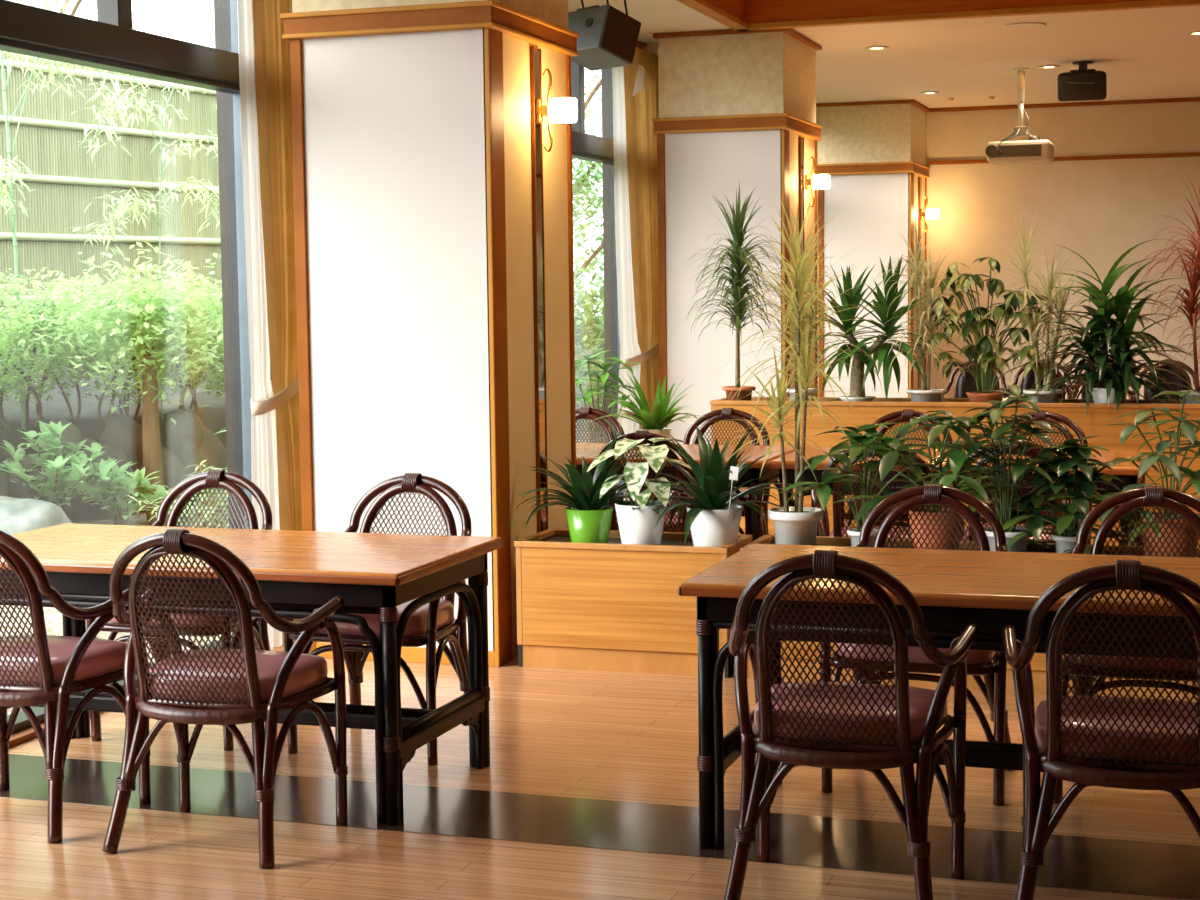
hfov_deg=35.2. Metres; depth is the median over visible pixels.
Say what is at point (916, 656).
seat cushion
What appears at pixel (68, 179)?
fence
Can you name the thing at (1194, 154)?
rail
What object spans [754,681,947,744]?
seat cushion
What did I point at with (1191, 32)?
recessed light
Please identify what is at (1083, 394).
rattan armchair
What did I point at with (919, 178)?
mirror
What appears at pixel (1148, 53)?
ceiling
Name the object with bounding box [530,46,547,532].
mirror
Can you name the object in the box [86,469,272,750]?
rattan armchair
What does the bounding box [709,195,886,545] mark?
dracaena plant
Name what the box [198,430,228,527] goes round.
rhododendron
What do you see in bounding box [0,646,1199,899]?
floor
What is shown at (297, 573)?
dining table
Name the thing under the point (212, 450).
rock
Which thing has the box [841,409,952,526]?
rattan armchair
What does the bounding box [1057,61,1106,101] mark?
ceiling speaker
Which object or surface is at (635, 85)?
window curtain
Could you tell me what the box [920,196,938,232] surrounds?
wall sconce
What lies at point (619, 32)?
grille
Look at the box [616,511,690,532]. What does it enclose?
seat cushion
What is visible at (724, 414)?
rattan armchair
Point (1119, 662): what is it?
seat cushion
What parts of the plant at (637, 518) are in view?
pot, stem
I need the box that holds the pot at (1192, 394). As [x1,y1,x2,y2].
[1181,390,1199,403]
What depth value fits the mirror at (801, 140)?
12.31 m
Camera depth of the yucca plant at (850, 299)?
10.16 m
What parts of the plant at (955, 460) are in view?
pot, stem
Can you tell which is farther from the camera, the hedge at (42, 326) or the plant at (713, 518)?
the hedge at (42, 326)
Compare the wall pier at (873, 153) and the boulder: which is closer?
the boulder
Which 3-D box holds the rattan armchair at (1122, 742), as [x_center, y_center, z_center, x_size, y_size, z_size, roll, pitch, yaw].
[1.206,0.647,4.288,0.601,0.860,0.489,1,5,18]
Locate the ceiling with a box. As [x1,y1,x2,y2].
[568,0,1199,108]
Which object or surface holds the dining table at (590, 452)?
on the floor
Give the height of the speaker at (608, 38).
0.485 m
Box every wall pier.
[280,0,579,666]
[644,28,822,491]
[816,100,929,397]
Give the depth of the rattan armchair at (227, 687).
4.87 m
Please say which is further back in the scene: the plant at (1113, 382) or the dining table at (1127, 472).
the plant at (1113, 382)
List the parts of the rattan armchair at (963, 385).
frame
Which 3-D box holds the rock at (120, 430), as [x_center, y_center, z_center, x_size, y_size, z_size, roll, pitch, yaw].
[-2.750,-0.050,10.867,0.252,0.339,0.308,1,5,18]
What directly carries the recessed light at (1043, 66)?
in the ceiling
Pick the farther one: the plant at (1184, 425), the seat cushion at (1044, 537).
the seat cushion at (1044, 537)
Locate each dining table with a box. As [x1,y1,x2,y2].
[0,523,503,825]
[576,443,800,541]
[678,544,1199,849]
[768,446,1150,545]
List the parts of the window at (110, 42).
sill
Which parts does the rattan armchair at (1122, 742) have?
leg, leg, seat frame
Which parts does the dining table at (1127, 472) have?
leg, arched rail, leg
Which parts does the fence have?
rail, rail, rail, rail, rail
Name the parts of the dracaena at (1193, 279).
stem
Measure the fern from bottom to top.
0.492 m
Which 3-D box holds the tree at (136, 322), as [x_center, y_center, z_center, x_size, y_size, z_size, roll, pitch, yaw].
[-2.496,-0.411,10.398,1.177,1.778,1.848,-1,5,-3]
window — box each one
[0,0,270,747]
[571,61,619,442]
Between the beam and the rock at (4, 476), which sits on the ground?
the rock at (4, 476)
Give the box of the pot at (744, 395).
[722,386,755,400]
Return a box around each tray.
[544,536,693,545]
[770,543,1199,557]
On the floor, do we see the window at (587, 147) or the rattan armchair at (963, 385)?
the rattan armchair at (963, 385)
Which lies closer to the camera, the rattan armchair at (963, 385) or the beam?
the beam
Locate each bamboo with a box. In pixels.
[0,0,187,429]
[67,81,219,420]
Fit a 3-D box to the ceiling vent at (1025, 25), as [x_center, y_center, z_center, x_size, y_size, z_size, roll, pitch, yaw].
[2.659,-2.654,11.823,0.264,0.007,0.264,1,5,18]
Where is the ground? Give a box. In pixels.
[0,419,604,714]
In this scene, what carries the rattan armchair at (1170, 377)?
on the floor
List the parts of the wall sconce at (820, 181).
wall plate, lamp shade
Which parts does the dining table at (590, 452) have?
arched rail, leg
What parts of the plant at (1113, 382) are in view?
pot, stem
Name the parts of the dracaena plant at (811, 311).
pot, stem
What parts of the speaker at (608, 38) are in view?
mount plate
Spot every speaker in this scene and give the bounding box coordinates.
[568,0,640,70]
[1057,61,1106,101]
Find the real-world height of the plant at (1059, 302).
1.038 m
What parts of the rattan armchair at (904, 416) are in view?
seat frame, frame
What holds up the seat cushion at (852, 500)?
on the rattan armchair at (904, 416)
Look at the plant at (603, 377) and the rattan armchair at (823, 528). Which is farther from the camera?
the plant at (603, 377)
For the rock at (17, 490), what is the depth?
10.07 m
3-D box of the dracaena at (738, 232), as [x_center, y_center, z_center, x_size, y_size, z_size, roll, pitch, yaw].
[0.779,-0.862,10.402,0.632,1.218,0.633,-5,7,-42]
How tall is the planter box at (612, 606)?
0.490 m
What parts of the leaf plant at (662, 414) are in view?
pot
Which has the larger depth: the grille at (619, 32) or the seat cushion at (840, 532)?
the grille at (619, 32)
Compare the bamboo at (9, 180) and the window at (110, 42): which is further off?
the bamboo at (9, 180)
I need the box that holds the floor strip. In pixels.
[0,754,1199,899]
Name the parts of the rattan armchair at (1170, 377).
frame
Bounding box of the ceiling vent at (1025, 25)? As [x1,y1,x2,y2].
[1004,22,1045,28]
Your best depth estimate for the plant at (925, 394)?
10.08 m
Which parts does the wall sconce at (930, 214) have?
wall plate, lamp shade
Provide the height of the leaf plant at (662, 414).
0.367 m
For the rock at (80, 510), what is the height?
0.653 m
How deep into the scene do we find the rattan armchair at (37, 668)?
5.08 m
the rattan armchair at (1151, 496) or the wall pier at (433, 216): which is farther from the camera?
the wall pier at (433, 216)
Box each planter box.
[514,528,752,677]
[740,535,1199,701]
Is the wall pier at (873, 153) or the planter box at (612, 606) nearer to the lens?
the planter box at (612, 606)
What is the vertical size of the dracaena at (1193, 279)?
1.216 m
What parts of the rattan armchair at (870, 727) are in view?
leg, leg, frame, seat frame, leg, leg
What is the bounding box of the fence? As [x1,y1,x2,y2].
[0,51,223,367]
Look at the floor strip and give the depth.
5.09 m
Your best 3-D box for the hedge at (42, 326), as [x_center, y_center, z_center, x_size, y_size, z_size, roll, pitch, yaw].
[-2.579,-0.647,11.548,1.252,0.974,7.432,3,6,36]
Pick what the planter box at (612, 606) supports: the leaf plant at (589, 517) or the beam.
the leaf plant at (589, 517)
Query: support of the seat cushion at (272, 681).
on the rattan armchair at (227, 687)
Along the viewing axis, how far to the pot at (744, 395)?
10.40 m
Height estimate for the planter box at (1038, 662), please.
0.490 m
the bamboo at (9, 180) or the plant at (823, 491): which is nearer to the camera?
the plant at (823, 491)
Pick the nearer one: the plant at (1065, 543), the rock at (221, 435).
the plant at (1065, 543)
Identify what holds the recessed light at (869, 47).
in the ceiling
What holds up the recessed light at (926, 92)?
in the ceiling
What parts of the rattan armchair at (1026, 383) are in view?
frame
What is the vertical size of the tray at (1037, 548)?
0.034 m
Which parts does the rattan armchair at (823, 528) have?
frame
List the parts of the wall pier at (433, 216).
white panel, skirting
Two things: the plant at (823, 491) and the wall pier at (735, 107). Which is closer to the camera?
the plant at (823, 491)
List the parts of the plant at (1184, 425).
stem, pot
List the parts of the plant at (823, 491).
pot, stem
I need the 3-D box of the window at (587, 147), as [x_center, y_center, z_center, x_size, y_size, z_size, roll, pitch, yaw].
[-0.547,-0.897,10.506,0.265,3.010,4.488,1,5,18]
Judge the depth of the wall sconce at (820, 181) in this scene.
12.35 m
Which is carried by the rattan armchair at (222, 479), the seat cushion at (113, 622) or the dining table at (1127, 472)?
the seat cushion at (113, 622)
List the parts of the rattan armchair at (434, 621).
leg, leg, seat frame, frame, leg, leg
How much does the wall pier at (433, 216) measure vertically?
3.060 m
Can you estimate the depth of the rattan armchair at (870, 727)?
4.34 m
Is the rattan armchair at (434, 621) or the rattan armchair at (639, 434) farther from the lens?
the rattan armchair at (639, 434)
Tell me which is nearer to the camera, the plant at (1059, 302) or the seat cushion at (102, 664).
the seat cushion at (102, 664)
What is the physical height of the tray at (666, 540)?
0.034 m
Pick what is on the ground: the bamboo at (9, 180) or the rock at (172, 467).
the rock at (172, 467)
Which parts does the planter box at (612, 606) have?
panel, panel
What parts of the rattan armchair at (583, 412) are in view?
frame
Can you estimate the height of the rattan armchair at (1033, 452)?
0.860 m
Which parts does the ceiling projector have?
panel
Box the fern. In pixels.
[124,460,228,527]
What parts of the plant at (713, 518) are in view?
pot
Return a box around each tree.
[2,0,167,57]
[24,208,223,525]
[572,79,604,419]
[573,70,603,338]
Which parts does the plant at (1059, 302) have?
stem, pot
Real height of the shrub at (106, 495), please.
0.454 m
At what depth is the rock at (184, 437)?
11.18 m
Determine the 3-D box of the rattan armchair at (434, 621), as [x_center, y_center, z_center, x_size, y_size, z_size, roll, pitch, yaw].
[-0.681,0.522,6.015,0.601,0.860,0.489,1,5,20]
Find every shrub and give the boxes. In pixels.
[0,420,116,509]
[55,457,170,524]
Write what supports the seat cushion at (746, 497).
on the rattan armchair at (724, 414)
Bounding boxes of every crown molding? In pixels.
[568,12,646,48]
[928,97,1199,111]
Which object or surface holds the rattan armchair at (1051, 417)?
on the floor
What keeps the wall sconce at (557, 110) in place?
attached to the wall pier at (433, 216)
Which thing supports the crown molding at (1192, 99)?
attached to the wall at (1094, 209)
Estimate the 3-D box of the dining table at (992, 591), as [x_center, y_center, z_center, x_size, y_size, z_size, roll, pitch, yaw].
[1.065,0.667,4.964,1.560,0.700,0.783,1,5,18]
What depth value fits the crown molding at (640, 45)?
12.42 m
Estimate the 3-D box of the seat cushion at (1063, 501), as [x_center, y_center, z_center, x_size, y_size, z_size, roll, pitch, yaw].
[1.993,0.254,8.661,0.447,0.078,0.370,1,5,18]
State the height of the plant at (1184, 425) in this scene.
0.608 m
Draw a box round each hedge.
[0,267,579,429]
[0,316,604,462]
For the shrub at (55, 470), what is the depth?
10.04 m
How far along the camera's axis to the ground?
8.25 m
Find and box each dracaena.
[683,182,788,400]
[1128,172,1199,403]
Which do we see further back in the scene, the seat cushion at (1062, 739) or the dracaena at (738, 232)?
the dracaena at (738, 232)
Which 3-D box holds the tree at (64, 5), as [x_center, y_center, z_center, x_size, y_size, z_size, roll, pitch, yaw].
[-5.596,-3.130,19.503,3.738,4.752,2.916,1,5,15]
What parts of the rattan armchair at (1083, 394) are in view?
frame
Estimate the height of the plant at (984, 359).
0.786 m
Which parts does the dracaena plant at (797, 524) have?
stem, pot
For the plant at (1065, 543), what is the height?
0.463 m
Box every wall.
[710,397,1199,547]
[926,101,1199,398]
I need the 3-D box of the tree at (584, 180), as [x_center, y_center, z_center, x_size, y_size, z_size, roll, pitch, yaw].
[-0.437,-2.082,17.070,2.565,4.155,2.656,2,5,26]
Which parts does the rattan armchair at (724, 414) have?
seat frame, frame, leg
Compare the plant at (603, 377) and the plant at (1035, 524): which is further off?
the plant at (603, 377)
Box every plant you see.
[512,431,676,542]
[575,350,640,442]
[584,438,691,544]
[591,373,702,438]
[621,424,805,546]
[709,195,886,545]
[745,216,855,400]
[781,423,952,546]
[807,254,942,401]
[831,410,1033,549]
[871,211,979,401]
[923,385,1094,551]
[926,257,1052,401]
[981,210,1098,402]
[1007,436,1139,554]
[1022,239,1199,415]
[1078,391,1199,557]
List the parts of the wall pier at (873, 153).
white panel, cornice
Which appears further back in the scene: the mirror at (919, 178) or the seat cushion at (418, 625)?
the mirror at (919, 178)
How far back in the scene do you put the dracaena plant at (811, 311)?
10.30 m
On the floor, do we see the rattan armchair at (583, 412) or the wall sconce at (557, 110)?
the rattan armchair at (583, 412)
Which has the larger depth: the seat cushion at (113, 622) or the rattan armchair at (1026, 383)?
the rattan armchair at (1026, 383)
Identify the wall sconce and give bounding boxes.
[536,68,576,151]
[804,156,829,206]
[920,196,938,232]
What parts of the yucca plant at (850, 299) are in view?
pot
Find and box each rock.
[0,451,73,519]
[0,466,9,496]
[37,417,87,470]
[70,437,135,520]
[99,412,142,466]
[131,440,182,511]
[160,409,204,464]
[179,426,226,504]
[216,426,226,449]
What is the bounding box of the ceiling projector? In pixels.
[985,68,1053,164]
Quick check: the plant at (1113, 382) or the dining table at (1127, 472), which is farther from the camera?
the plant at (1113, 382)
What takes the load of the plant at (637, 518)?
on the planter box at (612, 606)
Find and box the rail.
[929,152,1199,164]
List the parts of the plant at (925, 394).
stem, pot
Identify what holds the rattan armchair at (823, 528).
on the floor
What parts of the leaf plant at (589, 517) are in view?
pot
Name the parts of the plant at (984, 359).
pot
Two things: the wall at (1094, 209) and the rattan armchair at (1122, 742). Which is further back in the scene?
the wall at (1094, 209)
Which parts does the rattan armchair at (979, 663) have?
leg, seat frame, frame, leg, leg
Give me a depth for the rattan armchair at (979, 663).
5.58 m
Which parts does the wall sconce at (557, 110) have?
wall plate, lamp shade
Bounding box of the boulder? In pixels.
[0,496,72,534]
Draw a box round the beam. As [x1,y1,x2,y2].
[676,0,1199,30]
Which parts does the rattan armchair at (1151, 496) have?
leg, leg, seat frame, frame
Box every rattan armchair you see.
[0,530,150,841]
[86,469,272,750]
[102,529,347,867]
[284,473,471,765]
[575,406,624,502]
[596,430,696,532]
[655,408,770,536]
[724,550,978,899]
[811,440,931,538]
[820,483,1013,805]
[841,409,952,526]
[934,360,1010,397]
[949,438,1097,543]
[977,410,1091,543]
[999,359,1078,398]
[1003,559,1199,899]
[1054,485,1199,803]
[1065,358,1140,398]
[1128,359,1199,399]
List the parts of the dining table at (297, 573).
leg, leg, leg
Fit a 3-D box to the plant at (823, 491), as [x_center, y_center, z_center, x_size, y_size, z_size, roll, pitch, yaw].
[1.012,0.142,6.985,0.626,0.479,0.564,1,5,18]
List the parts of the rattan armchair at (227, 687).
leg, leg, frame, seat frame, leg, leg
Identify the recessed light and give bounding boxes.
[866,46,887,49]
[921,91,938,93]
[1038,65,1059,68]
[1187,31,1199,34]
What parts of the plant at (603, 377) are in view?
stem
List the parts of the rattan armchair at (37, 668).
leg, frame, leg, seat frame, leg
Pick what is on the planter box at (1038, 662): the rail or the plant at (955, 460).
the plant at (955, 460)
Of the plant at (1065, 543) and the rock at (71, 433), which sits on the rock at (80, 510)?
the rock at (71, 433)
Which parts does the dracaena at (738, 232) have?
stem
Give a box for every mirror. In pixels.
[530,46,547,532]
[799,137,804,373]
[918,177,921,388]
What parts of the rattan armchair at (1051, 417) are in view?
seat frame, frame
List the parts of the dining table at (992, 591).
leg, leg, arched rail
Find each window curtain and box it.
[237,0,301,649]
[612,47,658,500]
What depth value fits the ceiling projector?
14.17 m
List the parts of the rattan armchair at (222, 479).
leg, leg, seat frame, frame, leg, leg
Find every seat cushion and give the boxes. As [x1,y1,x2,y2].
[0,634,126,685]
[109,614,235,626]
[149,648,327,702]
[298,598,453,636]
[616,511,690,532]
[667,488,748,509]
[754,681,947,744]
[829,526,911,538]
[837,643,995,664]
[848,495,925,514]
[963,524,1063,540]
[985,498,1071,516]
[1035,696,1197,763]
[1067,654,1197,671]
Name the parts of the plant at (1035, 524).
pot, stem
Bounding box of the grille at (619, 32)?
[600,6,640,62]
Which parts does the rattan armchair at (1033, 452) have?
frame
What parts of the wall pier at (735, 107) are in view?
white panel, cornice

